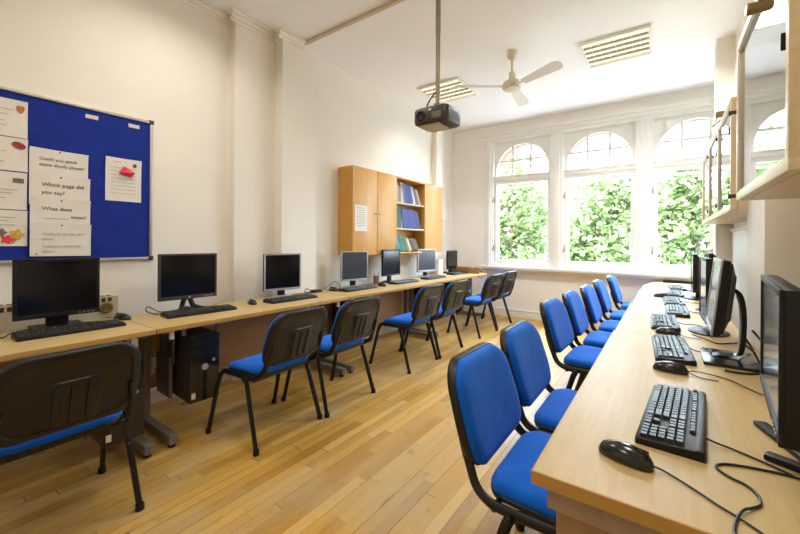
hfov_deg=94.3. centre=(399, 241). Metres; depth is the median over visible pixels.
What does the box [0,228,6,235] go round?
picture
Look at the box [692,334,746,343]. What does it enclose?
cable
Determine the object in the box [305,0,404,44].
trim
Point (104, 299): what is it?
power outlet
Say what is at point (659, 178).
tree
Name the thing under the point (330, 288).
mouse
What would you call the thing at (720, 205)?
upper cabinet
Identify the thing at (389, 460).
floor
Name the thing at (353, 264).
monitor
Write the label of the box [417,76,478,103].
recessed light
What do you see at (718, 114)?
lamp
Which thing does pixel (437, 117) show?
projector
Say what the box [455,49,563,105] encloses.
ceiling fan
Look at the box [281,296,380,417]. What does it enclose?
chair
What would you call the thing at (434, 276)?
keyboard
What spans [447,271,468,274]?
keyboard
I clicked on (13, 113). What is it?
paper sheet
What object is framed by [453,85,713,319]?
wall
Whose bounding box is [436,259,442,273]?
box
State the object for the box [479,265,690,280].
sill
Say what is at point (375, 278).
pot
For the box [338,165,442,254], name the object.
upper cabinet
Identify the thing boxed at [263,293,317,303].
keyboard
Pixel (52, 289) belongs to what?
monitor
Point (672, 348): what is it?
keyboard
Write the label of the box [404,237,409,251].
book
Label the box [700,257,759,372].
monitor
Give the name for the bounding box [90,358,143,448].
computer
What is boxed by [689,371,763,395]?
cable
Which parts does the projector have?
plate, panel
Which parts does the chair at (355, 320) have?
frame, leg, seat, backrest, frame, grip panel, leg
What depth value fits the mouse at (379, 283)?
4.25 m
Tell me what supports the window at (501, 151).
in the wall at (530, 289)
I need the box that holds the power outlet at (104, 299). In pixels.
[0,295,111,312]
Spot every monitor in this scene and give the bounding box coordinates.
[12,257,99,329]
[157,253,216,309]
[263,253,300,297]
[340,251,367,287]
[381,249,399,282]
[416,249,435,276]
[443,250,456,272]
[683,253,699,300]
[688,257,730,336]
[695,252,716,310]
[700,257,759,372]
[753,275,799,472]
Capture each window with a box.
[490,134,550,267]
[561,121,636,271]
[649,110,713,273]
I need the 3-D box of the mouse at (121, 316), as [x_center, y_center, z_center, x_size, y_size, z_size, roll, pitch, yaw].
[-1.844,0.484,2.416,0.208,0.040,0.061,0,0,13]
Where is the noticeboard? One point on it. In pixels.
(120, 230)
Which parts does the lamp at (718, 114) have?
lamp shade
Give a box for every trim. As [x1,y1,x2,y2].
[179,0,305,49]
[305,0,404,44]
[480,96,713,144]
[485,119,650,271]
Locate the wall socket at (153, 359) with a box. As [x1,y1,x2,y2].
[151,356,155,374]
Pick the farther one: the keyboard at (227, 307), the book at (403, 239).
the book at (403, 239)
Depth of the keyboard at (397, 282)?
4.58 m
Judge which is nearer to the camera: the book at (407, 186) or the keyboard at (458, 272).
the book at (407, 186)
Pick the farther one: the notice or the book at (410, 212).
the book at (410, 212)
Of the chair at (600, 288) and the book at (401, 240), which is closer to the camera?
the chair at (600, 288)
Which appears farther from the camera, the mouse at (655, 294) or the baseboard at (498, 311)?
the baseboard at (498, 311)
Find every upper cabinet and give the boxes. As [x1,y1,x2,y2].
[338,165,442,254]
[702,96,746,224]
[736,0,799,200]
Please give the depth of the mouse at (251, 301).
2.99 m
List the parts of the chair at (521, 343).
backrest, frame, frame, seat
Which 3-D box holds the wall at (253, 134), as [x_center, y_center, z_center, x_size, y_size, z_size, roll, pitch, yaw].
[-1.270,-0.391,3.704,0.405,3.260,8.150,0,0,36]
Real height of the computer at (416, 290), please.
0.425 m
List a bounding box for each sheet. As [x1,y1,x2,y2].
[0,97,27,138]
[0,136,27,171]
[0,171,26,209]
[0,210,27,245]
[29,146,88,178]
[29,172,90,203]
[30,196,90,224]
[30,222,90,255]
[105,156,141,202]
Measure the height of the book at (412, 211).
0.271 m
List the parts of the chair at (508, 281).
frame, leg, frame, leg, grip panel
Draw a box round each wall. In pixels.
[0,0,453,380]
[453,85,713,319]
[713,0,799,353]
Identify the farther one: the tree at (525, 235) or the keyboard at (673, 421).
the tree at (525, 235)
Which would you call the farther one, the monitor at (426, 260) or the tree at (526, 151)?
the tree at (526, 151)
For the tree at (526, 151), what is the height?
9.216 m
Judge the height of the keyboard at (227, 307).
0.032 m
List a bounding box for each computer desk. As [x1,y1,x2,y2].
[0,318,155,457]
[129,292,348,447]
[309,279,435,372]
[404,273,486,337]
[531,330,799,533]
[615,303,753,347]
[633,289,698,307]
[641,281,692,292]
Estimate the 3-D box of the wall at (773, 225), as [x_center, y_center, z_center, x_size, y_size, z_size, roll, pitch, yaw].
[1.943,-0.370,1.410,0.780,3.260,8.150,0,0,36]
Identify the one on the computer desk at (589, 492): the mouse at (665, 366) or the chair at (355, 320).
the mouse at (665, 366)
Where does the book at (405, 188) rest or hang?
on the upper cabinet at (376, 190)
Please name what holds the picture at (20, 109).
attached to the paper sheet at (13, 113)
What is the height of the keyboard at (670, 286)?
0.032 m
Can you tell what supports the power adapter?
on the computer desk at (243, 330)
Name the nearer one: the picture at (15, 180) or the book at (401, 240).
the picture at (15, 180)
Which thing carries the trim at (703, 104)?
attached to the wall at (530, 289)
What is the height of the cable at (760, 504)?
0.340 m
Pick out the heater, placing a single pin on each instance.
(108, 307)
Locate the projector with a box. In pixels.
[415,0,459,131]
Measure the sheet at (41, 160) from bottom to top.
0.219 m
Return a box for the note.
[119,166,134,176]
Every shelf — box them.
[397,202,423,207]
[397,228,423,230]
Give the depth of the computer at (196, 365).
2.40 m
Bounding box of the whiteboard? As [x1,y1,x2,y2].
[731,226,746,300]
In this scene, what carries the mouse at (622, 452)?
on the computer desk at (589, 492)
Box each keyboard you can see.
[11,319,125,341]
[160,304,236,318]
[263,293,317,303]
[338,285,376,291]
[388,279,418,284]
[420,275,445,279]
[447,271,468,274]
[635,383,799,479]
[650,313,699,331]
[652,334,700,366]
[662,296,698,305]
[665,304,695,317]
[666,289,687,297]
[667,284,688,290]
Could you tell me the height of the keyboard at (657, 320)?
0.032 m
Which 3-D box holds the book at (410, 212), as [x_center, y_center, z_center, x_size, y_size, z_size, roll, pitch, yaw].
[0.076,-0.314,5.259,0.200,0.273,0.133,0,0,36]
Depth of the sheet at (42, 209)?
2.38 m
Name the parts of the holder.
plate, plate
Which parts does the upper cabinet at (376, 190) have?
door, door, door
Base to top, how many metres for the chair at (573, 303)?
0.823 m
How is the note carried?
attached to the paper sheet at (118, 187)
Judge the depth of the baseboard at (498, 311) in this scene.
6.17 m
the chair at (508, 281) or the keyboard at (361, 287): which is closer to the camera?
the keyboard at (361, 287)
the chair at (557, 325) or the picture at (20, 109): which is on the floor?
the chair at (557, 325)
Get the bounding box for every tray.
[452,266,482,273]
[663,280,689,283]
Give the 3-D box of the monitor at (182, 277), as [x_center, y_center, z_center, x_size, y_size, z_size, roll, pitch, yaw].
[-1.582,0.299,2.770,0.189,0.418,0.400,0,0,40]
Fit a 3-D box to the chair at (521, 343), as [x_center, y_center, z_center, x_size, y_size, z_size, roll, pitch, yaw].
[0.825,0.842,1.742,0.632,0.823,0.562,0,0,36]
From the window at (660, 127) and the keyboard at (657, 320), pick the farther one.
the window at (660, 127)
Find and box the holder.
[157,323,218,404]
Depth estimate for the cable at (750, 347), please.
1.50 m
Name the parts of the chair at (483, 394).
backrest, leg, frame, frame, seat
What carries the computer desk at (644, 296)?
on the floor
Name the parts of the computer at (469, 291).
panel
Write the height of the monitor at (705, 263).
0.435 m
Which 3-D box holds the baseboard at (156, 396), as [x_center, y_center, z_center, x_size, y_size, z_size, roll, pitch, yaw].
[-1.516,1.183,3.289,0.104,0.110,6.801,0,0,37]
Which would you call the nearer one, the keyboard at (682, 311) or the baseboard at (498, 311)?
the keyboard at (682, 311)
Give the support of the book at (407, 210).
on the upper cabinet at (376, 190)
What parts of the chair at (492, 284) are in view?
frame, leg, seat, frame, leg, grip panel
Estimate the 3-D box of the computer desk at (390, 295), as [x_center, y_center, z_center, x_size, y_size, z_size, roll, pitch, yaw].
[-0.241,0.881,4.278,0.575,0.730,1.606,0,0,36]
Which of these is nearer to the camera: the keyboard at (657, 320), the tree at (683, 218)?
the keyboard at (657, 320)
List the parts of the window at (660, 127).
sash, storm rail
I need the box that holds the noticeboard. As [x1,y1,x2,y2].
[0,85,153,263]
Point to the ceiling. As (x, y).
(392, 50)
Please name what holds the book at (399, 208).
on the upper cabinet at (376, 190)
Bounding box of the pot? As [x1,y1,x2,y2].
[373,273,378,284]
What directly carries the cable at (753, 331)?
attached to the monitor at (722, 290)
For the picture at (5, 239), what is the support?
attached to the paper sheet at (13, 223)
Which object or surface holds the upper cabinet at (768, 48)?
attached to the wall at (773, 225)
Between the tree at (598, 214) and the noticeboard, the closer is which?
the noticeboard
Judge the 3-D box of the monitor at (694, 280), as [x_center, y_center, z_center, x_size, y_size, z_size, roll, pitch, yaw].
[2.758,0.325,3.460,0.190,0.420,0.370,0,0,36]
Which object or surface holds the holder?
attached to the computer desk at (243, 330)
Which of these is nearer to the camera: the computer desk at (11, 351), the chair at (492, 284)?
the computer desk at (11, 351)
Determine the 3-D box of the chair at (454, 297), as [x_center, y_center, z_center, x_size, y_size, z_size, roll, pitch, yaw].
[0.435,0.839,4.281,0.632,0.823,0.562,0,0,36]
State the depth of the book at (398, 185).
4.96 m
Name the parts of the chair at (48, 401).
seat, grip panel, frame, leg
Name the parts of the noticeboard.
label strip, label strip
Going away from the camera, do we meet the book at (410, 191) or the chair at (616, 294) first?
the chair at (616, 294)
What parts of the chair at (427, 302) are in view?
frame, leg, seat, backrest, frame, grip panel, leg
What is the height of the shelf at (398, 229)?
0.018 m
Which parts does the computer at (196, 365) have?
panel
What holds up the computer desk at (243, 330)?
on the floor
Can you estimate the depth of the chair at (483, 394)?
1.28 m
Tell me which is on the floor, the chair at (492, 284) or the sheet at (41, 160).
the chair at (492, 284)
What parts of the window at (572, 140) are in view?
storm rail, sash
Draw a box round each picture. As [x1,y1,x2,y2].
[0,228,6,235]
[1,235,13,243]
[10,229,24,239]
[12,142,25,149]
[13,178,23,182]
[16,105,24,113]
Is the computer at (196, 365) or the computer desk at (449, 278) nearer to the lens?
the computer at (196, 365)
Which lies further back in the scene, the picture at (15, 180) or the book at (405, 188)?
the book at (405, 188)
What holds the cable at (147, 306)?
on the computer desk at (243, 330)
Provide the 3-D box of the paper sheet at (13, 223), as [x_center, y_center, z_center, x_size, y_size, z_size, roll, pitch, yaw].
[-2.361,-0.080,2.144,0.009,0.214,0.296,0,0,36]
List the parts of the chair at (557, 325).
backrest, frame, leg, leg, seat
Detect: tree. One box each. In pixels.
[499,148,577,259]
[500,149,546,258]
[539,136,670,263]
[540,177,658,261]
[612,122,713,264]
[657,169,704,262]
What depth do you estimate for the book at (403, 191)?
5.04 m
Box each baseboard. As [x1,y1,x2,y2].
[150,326,397,403]
[456,305,604,327]
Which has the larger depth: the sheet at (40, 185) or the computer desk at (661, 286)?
the computer desk at (661, 286)
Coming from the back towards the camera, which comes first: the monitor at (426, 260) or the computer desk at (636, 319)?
the monitor at (426, 260)
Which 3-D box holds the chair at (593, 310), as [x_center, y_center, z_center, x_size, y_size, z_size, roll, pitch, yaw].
[2.056,0.849,3.492,0.632,0.823,0.562,0,0,36]
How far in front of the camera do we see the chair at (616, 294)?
4.63 m
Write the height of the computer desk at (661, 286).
0.730 m
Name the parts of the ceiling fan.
blade, blade, blade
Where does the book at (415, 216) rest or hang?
on the upper cabinet at (376, 190)
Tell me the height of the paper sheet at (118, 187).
0.307 m
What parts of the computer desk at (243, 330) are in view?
modesty panel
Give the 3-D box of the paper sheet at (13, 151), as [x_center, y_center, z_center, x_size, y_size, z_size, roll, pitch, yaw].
[-2.357,-0.521,2.144,0.010,0.198,0.296,0,0,36]
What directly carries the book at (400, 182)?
on the upper cabinet at (376, 190)
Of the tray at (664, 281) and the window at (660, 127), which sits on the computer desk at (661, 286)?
the tray at (664, 281)
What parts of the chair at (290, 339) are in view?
frame, leg, seat, backrest, frame, grip panel, leg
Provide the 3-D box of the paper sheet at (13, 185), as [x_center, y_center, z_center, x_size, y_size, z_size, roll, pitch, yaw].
[-2.360,-0.304,2.143,0.010,0.224,0.294,0,0,36]
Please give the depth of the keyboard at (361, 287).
3.92 m
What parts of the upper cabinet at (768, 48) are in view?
pane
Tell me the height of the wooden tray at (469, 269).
0.100 m
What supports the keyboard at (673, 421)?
on the computer desk at (589, 492)
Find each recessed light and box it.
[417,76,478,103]
[579,23,652,68]
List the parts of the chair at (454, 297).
frame, leg, frame, backrest, seat, leg, grip panel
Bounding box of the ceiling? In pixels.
[207,0,746,132]
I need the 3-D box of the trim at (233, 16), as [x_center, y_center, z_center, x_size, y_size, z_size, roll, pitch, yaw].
[-2.227,-1.984,2.134,0.255,0.085,4.070,0,0,36]
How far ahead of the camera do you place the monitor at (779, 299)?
0.63 m
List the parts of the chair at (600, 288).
backrest, frame, seat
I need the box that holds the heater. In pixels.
[0,294,117,342]
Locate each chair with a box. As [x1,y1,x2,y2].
[0,341,144,511]
[205,306,326,456]
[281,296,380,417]
[369,284,443,373]
[402,279,468,358]
[447,273,502,338]
[447,342,555,533]
[468,271,516,328]
[500,320,576,525]
[539,298,602,390]
[562,290,611,382]
[579,284,619,331]
[593,279,625,320]
[606,275,632,309]
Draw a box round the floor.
[0,314,598,533]
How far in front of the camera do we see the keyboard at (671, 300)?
3.19 m
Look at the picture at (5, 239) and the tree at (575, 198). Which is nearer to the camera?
the picture at (5, 239)
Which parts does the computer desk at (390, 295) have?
modesty panel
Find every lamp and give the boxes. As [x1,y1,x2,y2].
[712,110,724,126]
[745,0,774,15]
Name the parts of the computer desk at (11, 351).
modesty panel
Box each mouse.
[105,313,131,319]
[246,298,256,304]
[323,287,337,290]
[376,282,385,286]
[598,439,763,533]
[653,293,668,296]
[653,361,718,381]
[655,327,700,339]
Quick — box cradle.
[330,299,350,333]
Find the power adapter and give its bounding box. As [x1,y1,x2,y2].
[304,288,321,292]
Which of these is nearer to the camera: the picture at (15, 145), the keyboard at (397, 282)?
the picture at (15, 145)
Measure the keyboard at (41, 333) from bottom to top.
0.032 m
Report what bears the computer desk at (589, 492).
on the floor
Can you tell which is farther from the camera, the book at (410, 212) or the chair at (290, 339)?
the book at (410, 212)
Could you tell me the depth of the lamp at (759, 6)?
0.97 m
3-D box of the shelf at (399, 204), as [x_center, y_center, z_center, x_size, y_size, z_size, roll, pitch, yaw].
[0.070,-0.513,5.211,0.202,0.018,0.700,0,0,36]
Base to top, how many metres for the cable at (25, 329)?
0.006 m
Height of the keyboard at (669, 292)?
0.032 m
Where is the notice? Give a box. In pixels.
[355,204,366,230]
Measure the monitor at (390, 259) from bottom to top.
0.415 m
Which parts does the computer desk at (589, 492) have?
leg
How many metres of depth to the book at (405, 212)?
5.10 m
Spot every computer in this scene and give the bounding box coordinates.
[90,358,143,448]
[172,326,218,403]
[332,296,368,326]
[414,283,440,300]
[444,278,471,297]
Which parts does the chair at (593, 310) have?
frame, backrest, seat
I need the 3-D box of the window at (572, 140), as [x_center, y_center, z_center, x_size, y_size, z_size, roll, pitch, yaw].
[3.006,-0.703,5.598,1.280,2.250,0.400,0,0,36]
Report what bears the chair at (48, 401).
on the floor
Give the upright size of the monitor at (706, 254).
0.445 m
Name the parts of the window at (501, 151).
storm rail, sash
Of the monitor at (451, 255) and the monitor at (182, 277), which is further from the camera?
the monitor at (451, 255)
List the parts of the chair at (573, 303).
backrest, frame, seat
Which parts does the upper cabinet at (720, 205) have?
pane, door, pane, door, pane, door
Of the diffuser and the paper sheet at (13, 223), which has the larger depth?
the diffuser
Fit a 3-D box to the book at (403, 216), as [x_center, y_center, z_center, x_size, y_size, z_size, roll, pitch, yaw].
[-0.032,-0.316,5.107,0.200,0.276,0.115,0,0,36]
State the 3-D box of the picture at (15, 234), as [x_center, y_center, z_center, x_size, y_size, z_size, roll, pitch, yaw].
[-2.300,-0.042,2.230,0.003,0.064,0.063,0,0,36]
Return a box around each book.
[397,182,402,202]
[398,185,399,201]
[398,207,400,227]
[400,236,404,251]
[402,184,405,202]
[402,208,405,227]
[402,236,406,251]
[404,184,407,202]
[404,209,408,227]
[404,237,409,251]
[406,185,410,203]
[406,209,410,228]
[409,186,412,203]
[409,209,413,228]
[411,210,415,228]
[414,210,418,228]
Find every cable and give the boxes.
[0,329,28,338]
[145,306,177,314]
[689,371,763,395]
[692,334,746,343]
[715,463,799,533]
[724,338,759,374]
[751,330,759,366]
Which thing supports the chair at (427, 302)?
on the floor
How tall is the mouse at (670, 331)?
0.040 m
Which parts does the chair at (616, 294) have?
backrest, frame, seat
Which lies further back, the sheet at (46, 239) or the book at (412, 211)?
the book at (412, 211)
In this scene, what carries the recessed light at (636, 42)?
in the ceiling

